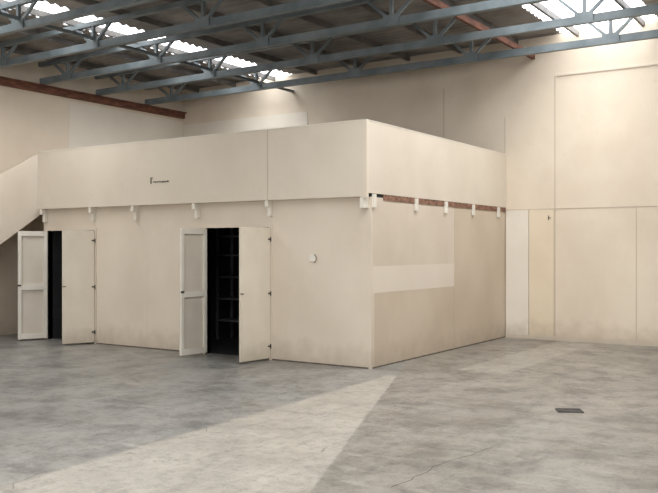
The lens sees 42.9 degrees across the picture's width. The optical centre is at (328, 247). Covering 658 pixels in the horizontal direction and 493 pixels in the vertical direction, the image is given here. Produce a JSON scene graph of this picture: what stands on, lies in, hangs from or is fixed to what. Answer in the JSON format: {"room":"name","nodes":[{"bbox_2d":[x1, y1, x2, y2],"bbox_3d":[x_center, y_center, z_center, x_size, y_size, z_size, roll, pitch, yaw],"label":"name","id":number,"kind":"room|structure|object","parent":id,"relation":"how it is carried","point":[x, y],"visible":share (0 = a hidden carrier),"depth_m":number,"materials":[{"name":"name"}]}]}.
{"room":"empty warehouse","nodes":[
{"label":"empty warehouse","id":0,"kind":"room"},
{"bbox_2d":[0,50,182,334],"bbox_3d":[-9.482,-1.080,11.843,0.200,5.560,21.050,0,0,33],"label":"wall","id":1,"kind":"structure","parent":0,"point":[31,122],"depth_m":16.90,"materials":[{"name":"paint"}]},
{"bbox_2d":[0,76,186,118],"bbox_3d":[-9.341,-3.245,11.750,0.140,0.150,21.050,0,0,33],"label":"beam","id":2,"kind":"structure","parent":1,"relation":"attached to","point":[4,81],"depth_m":17.99,"materials":[{"name":"brown wood"}]},
{"bbox_2d":[69,101,182,147],"bbox_3d":[-4.543,-1.950,19.127,0.012,2.300,3.450,0,0,33],"label":"wall panel","id":3,"kind":"object","parent":1,"relation":"attached to","point":[89,125],"visible":0.36,"depth_m":18.68,"materials":[{"name":"beige paint"}]},
{"bbox_2d":[44,197,373,366],"bbox_3d":[-2.349,0.490,13.752,7.100,2.420,0.100,0,0,33],"label":"wall","id":4,"kind":"structure","parent":0,"point":[320,308],"depth_m":12.68,"materials":[{"name":"beige paint"}]},
{"bbox_2d":[18,231,46,339],"bbox_3d":[-5.457,0.680,15.418,0.520,1.980,0.038,0,0,-32],"label":"batten","id":5,"kind":"object","parent":4,"relation":"attached to","point":[20,233],"visible":1,"depth_m":15.37,"materials":[{"name":"white paint"}]},
{"bbox_2d":[22,236,43,333],"bbox_3d":[-5.470,0.680,15.439,0.520,1.980,0.012,0,0,-32],"label":"panel","id":6,"kind":"object","parent":4,"relation":"attached to","point":[32,246],"visible":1,"depth_m":15.43,"materials":[{"name":"white paint"}]},
{"bbox_2d":[45,228,96,343],"bbox_3d":[-4.678,0.670,15.279,1.390,2.060,0.120,0,0,33],"label":"frame","id":7,"kind":"object","parent":4,"relation":"attached to","point":[56,229],"visible":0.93,"depth_m":15.38,"materials":[{"name":"beige paint"}]},
{"bbox_2d":[62,230,93,343],"bbox_3d":[-4.403,0.680,14.706,0.560,1.980,0.030,0,0,-33],"label":"door","id":8,"kind":"structure","parent":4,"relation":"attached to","point":[77,245],"depth_m":14.68,"materials":[{"name":"beige paint"}]},
{"bbox_2d":[179,228,202,355],"bbox_3d":[-2.153,0.680,13.210,0.013,1.980,0.540,0,0,38],"label":"panel","id":9,"kind":"object","parent":4,"relation":"attached to","point":[193,243],"visible":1,"depth_m":13.20,"materials":[{"name":"white paint"}]},
{"bbox_2d":[180,228,206,355],"bbox_3d":[-2.133,0.680,13.194,0.039,1.980,0.540,0,0,39],"label":"batten","id":10,"kind":"object","parent":9,"relation":"attached to","point":[183,231],"visible":1,"depth_m":13.16,"materials":[{"name":"white paint"}]},
{"bbox_2d":[203,224,272,359],"bbox_3d":[-1.415,0.670,13.124,1.390,2.060,0.120,0,0,33],"label":"frame","id":11,"kind":"object","parent":4,"relation":"attached to","point":[270,226],"visible":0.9,"depth_m":12.71,"materials":[{"name":"beige paint"}]},
{"bbox_2d":[239,227,269,361],"bbox_3d":[-1.103,0.680,12.469,0.030,1.980,0.620,0,0,40],"label":"door","id":12,"kind":"structure","parent":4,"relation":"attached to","point":[254,244],"depth_m":12.43,"materials":[{"name":"beige paint"}]},
{"bbox_2d":[309,254,316,262],"bbox_3d":[-0.231,0.154,12.276,0.142,0.133,0.028,0,0,33],"label":"wall switch","id":13,"kind":"object","parent":4,"relation":"attached to","point":[312,257],"visible":1,"depth_m":12.28,"materials":[{"name":"white paint"}]},
{"bbox_2d":[368,197,372,368],"bbox_3d":[0.583,0.490,11.766,0.042,2.420,0.042,0,0,33],"label":"trim","id":14,"kind":"structure","parent":4,"relation":"attached to","point":[370,208],"depth_m":11.75,"materials":[{"name":"beige paint"}]},
{"bbox_2d":[369,193,382,197],"bbox_3d":[-0.984,-0.770,15.818,7.100,0.100,5.050,0,0,33],"label":"deck","id":15,"kind":"object","parent":4,"relation":"on","point":[370,194],"visible":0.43,"depth_m":11.94,"materials":[{"name":"black"}]},
{"bbox_2d":[61,197,350,208],"bbox_3d":[-2.416,-0.730,13.683,7.065,0.020,0.090,0,0,33],"label":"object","id":16,"kind":"object","parent":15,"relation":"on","point":[340,197],"visible":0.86,"depth_m":13.25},
{"bbox_2d":[37,119,506,221],"bbox_3d":[-1.016,-1.136,15.751,7.121,1.312,5.196,0,0,33],"label":"parapet","id":17,"kind":"object","parent":15,"relation":"on","point":[322,160],"visible":1,"depth_m":13.20,"materials":[{"name":"beige paint"}]},
{"bbox_2d":[267,130,267,199],"bbox_3d":[-0.918,-1.250,12.589,0.014,1.060,0.023,0,0,33],"label":"joint","id":18,"kind":"object","parent":17,"relation":"attached to","point":[267,130],"depth_m":12.58,"materials":[{"name":"beige paint"}]},
{"bbox_2d":[363,120,368,197],"bbox_3d":[0.515,-1.240,11.659,0.056,1.080,0.056,0,0,33],"label":"strip","id":19,"kind":"object","parent":17,"relation":"attached to","point":[365,122],"depth_m":11.64,"materials":[{"name":"beige paint"}]},
{"bbox_2d":[369,121,505,207],"bbox_3d":[1.944,-1.275,13.829,0.050,1.010,5.140,0,0,33],"label":"parapet","id":20,"kind":"object","parent":15,"relation":"on","point":[402,162],"visible":1,"depth_m":13.31,"materials":[{"name":"beige paint"}]},
{"bbox_2d":[210,228,238,338],"bbox_3d":[-1.708,0.490,16.355,0.100,2.420,4.950,0,0,33],"label":"wall","id":21,"kind":"structure","parent":0,"point":[224,242],"depth_m":15.83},
{"bbox_2d":[0,0,644,91],"bbox_3d":[-0.805,-3.902,6.111,19.600,0.256,21.050,0,0,33],"label":"roof","id":22,"kind":"structure","parent":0,"point":[621,3],"depth_m":15.28,"materials":[{"name":"grey metal"}]},
{"bbox_2d":[0,0,157,35],"bbox_3d":[0.979,-3.631,9.037,20.351,0.603,0.090,0,0,33],"label":"roof truss","id":23,"kind":"object","parent":22,"relation":"attached to","point":[22,24],"depth_m":12.42,"materials":[{"name":"grey metal"}]},
{"bbox_2d":[0,10,261,90],"bbox_3d":[-8.502,-3.909,11.196,2.650,0.057,21.450,0,0,33],"label":"sheet","id":24,"kind":"object","parent":22,"relation":"on","point":[41,45],"visible":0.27,"depth_m":17.04,"materials":[{"name":"grey metal"}]},
{"bbox_2d":[0,12,293,92],"bbox_3d":[-6.604,-3.500,9.942,0.050,0.050,21.050,0,0,33],"label":"bar","id":25,"kind":"object","parent":22,"relation":"attached to","point":[2,14],"depth_m":14.65,"materials":[{"name":"grey metal"}]},
{"bbox_2d":[6,0,290,77],"bbox_3d":[-7.063,-3.942,10.245,0.900,0.043,21.450,0,0,33],"label":"skylight","id":26,"kind":"object","parent":22,"relation":"on","point":[45,6],"visible":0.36,"depth_m":15.23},
{"bbox_2d":[0,0,353,67],"bbox_3d":[1.783,-3.631,10.256,20.351,0.603,0.090,0,0,33],"label":"roof truss","id":27,"kind":"object","parent":22,"relation":"attached to","point":[203,22],"depth_m":13.32,"materials":[{"name":"grey metal"}]},
{"bbox_2d":[38,0,550,84],"bbox_3d":[2.588,-3.631,11.474,20.351,0.603,0.090,0,0,33],"label":"roof truss","id":28,"kind":"object","parent":22,"relation":"attached to","point":[391,20],"depth_m":13.85,"materials":[{"name":"grey metal"}]},
{"bbox_2d":[40,0,562,73],"bbox_3d":[-4.142,-3.950,8.316,6.200,0.086,21.450,0,0,33],"label":"roof truss","id":29,"kind":"object","parent":22,"relation":"attached to","point":[518,15],"visible":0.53,"depth_m":14.84,"materials":[{"name":"grey metal"}]},
{"bbox_2d":[94,0,657,95],"bbox_3d":[3.393,-3.631,12.692,20.351,0.603,0.090,0,0,33],"label":"roof truss","id":30,"kind":"object","parent":22,"relation":"attached to","point":[584,17],"depth_m":14.40,"materials":[{"name":"grey metal"}]},
{"bbox_2d":[144,3,657,104],"bbox_3d":[4.198,-3.631,13.910,20.351,0.603,0.090,0,0,33],"label":"roof truss","id":31,"kind":"object","parent":22,"relation":"attached to","point":[609,38],"depth_m":15.51,"materials":[{"name":"grey metal"}]},
{"bbox_2d":[522,0,657,32],"bbox_3d":[-0.847,-4.002,6.138,1.800,0.050,21.450,0,0,33],"label":"skylight","id":32,"kind":"object","parent":22,"relation":"on","point":[555,6],"visible":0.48,"depth_m":14.03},
{"bbox_2d":[641,0,657,17],"bbox_3d":[1.865,-4.008,4.347,4.800,0.074,21.450,0,0,33],"label":"sheet","id":33,"kind":"object","parent":22,"relation":"attached to","point":[646,2],"visible":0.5,"depth_m":13.58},
{"bbox_2d":[0,334,657,492],"bbox_3d":[-0.909,1.797,6.180,20.750,0.206,21.450,0,0,33],"label":"floor","id":34,"kind":"structure","parent":0,"point":[90,417],"depth_m":8.20,"materials":[{"name":"concrete"}]},
{"bbox_2d":[0,155,39,243],"bbox_3d":[-6.474,-0.030,15.064,1.230,3.460,4.960,0,0,33],"label":"staircase","id":35,"kind":"structure","parent":34,"relation":"on","point":[19,183],"depth_m":15.46,"materials":[{"name":"beige paint"}]},
{"bbox_2d":[52,227,268,337],"bbox_3d":[-1.627,0.490,14.845,6.900,2.420,2.520,0,0,33],"label":"lining","id":36,"kind":"object","parent":34,"relation":"on","point":[56,235],"visible":0.14,"depth_m":15.79,"materials":[{"name":"black"}]},
{"bbox_2d":[216,228,238,339],"bbox_3d":[-0.344,0.647,14.610,3.900,2.094,0.460,0,0,33],"label":"storage shelf","id":37,"kind":"object","parent":34,"relation":"on","point":[231,298],"visible":0.27,"depth_m":15.48,"materials":[{"name":"black metal"}]},
{"bbox_2d":[97,336,504,368],"bbox_3d":[-0.409,1.691,15.404,5.696,0.018,5.006,0,0,33],"label":"base gap","id":38,"kind":"object","parent":34,"relation":"on","point":[504,336],"visible":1,"depth_m":12.98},
{"bbox_2d":[392,447,491,486],"bbox_3d":[0.893,1.700,6.563,0.080,0.001,1.537,0,0,38],"label":"crack","id":39,"kind":"object","parent":34,"relation":"on","point":[491,447],"visible":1,"depth_m":6.54,"materials":[{"name":"grey concrete"}]},
{"bbox_2d":[555,408,583,412],"bbox_3d":[2.504,1.694,8.725,0.260,0.012,0.180,0,0,5],"label":"drain cover","id":40,"kind":"object","parent":34,"relation":"on","point":[559,410],"visible":1,"depth_m":8.70,"materials":[{"name":"grey metal"}]},
{"bbox_2d":[183,19,657,342],"bbox_3d":[4.945,-1.161,15.042,20.750,5.723,0.208,0,0,33],"label":"wall","id":41,"kind":"structure","parent":0,"point":[506,105],"depth_m":15.67,"materials":[{"name":"paint"}]},
{"bbox_2d":[183,111,307,136],"bbox_3d":[-2.028,-2.610,19.526,3.730,0.820,0.012,0,0,33],"label":"wall panel","id":42,"kind":"object","parent":41,"relation":"attached to","point":[299,118],"visible":0.36,"depth_m":19.43,"materials":[{"name":"beige paint"}]},
{"bbox_2d":[422,0,534,59],"bbox_3d":[-1.973,-3.580,6.883,0.060,0.100,21.050,0,0,33],"label":"roof beam","id":43,"kind":"structure","parent":41,"relation":"attached to","point":[438,4],"depth_m":13.35,"materials":[{"name":"brown wood"}]},
{"bbox_2d":[506,210,528,334],"bbox_3d":[3.560,0.490,15.820,0.440,2.400,0.024,0,0,33],"label":"wall panel","id":44,"kind":"object","parent":41,"relation":"attached to","point":[517,221],"depth_m":15.81,"materials":[{"name":"beige paint"}]},
{"bbox_2d":[529,209,553,335],"bbox_3d":[3.951,0.490,15.568,0.470,2.400,0.014,0,0,33],"label":"door","id":45,"kind":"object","parent":41,"relation":"attached to","point":[541,229],"depth_m":15.56,"materials":[{"name":"beige paint"}]},
{"bbox_2d":[506,334,657,346],"bbox_3d":[8.363,1.665,12.623,11.980,0.070,0.015,0,0,33],"label":"baseboard","id":46,"kind":"structure","parent":41,"relation":"attached to","point":[621,342],"depth_m":15.10,"materials":[{"name":"beige paint"}]},
{"bbox_2d":[557,63,657,75],"bbox_3d":[8.786,-3.175,12.374,11.000,0.030,0.025,0,0,33],"label":"trim","id":47,"kind":"structure","parent":41,"relation":"attached to","point":[652,63],"depth_m":14.89,"materials":[{"name":"beige paint"}]},
{"bbox_2d":[557,65,657,207],"bbox_3d":[8.791,-1.945,12.382,11.000,2.430,0.006,0,0,33],"label":"wall panel","id":48,"kind":"object","parent":41,"relation":"attached to","point":[607,121],"depth_m":14.90,"materials":[{"name":"beige paint"}]},
{"bbox_2d":[374,207,505,366],"bbox_3d":[1.964,0.490,13.930,0.100,2.420,4.950,0,0,33],"label":"wall","id":49,"kind":"structure","parent":0,"point":[408,324],"depth_m":14.26,"materials":[{"name":"beige paint"}]},
{"bbox_2d":[373,197,453,246],"bbox_3d":[1.350,-0.370,12.909,0.002,0.700,2.730,0,0,33],"label":"painted area","id":50,"kind":"object","parent":49,"relation":"attached to","point":[395,224],"visible":1,"depth_m":12.77,"materials":[{"name":"beige paint"}]},
{"bbox_2d":[373,264,453,292],"bbox_3d":[1.350,0.450,12.909,0.002,0.380,2.730,0,0,33],"label":"band","id":51,"kind":"object","parent":49,"relation":"attached to","point":[401,277],"visible":1,"depth_m":12.77,"materials":[{"name":"beige paint"}]},
{"bbox_2d":[372,194,499,216],"bbox_3d":[1.899,-0.665,13.697,0.040,0.190,4.650,0,0,33],"label":"brackets","id":52,"kind":"object","parent":49,"relation":"attached to","point":[374,196],"visible":1,"depth_m":12.87,"materials":[{"name":"white metal"}]},
{"bbox_2d":[383,194,505,211],"bbox_3d":[2.074,-0.728,13.995,0.012,0.085,4.680,0,0,33],"label":"ledger timber","id":53,"kind":"object","parent":49,"relation":"attached to","point":[385,197],"visible":1,"depth_m":13.52,"materials":[{"name":"brown wood"}]},
{"bbox_2d":[454,207,454,347],"bbox_3d":[2.105,0.490,14.050,0.004,2.420,0.006,0,0,33],"label":"joint","id":54,"kind":"object","parent":49,"relation":"attached to","point":[454,207],"visible":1,"depth_m":14.05,"materials":[{"name":"beige paint"}]}
]}

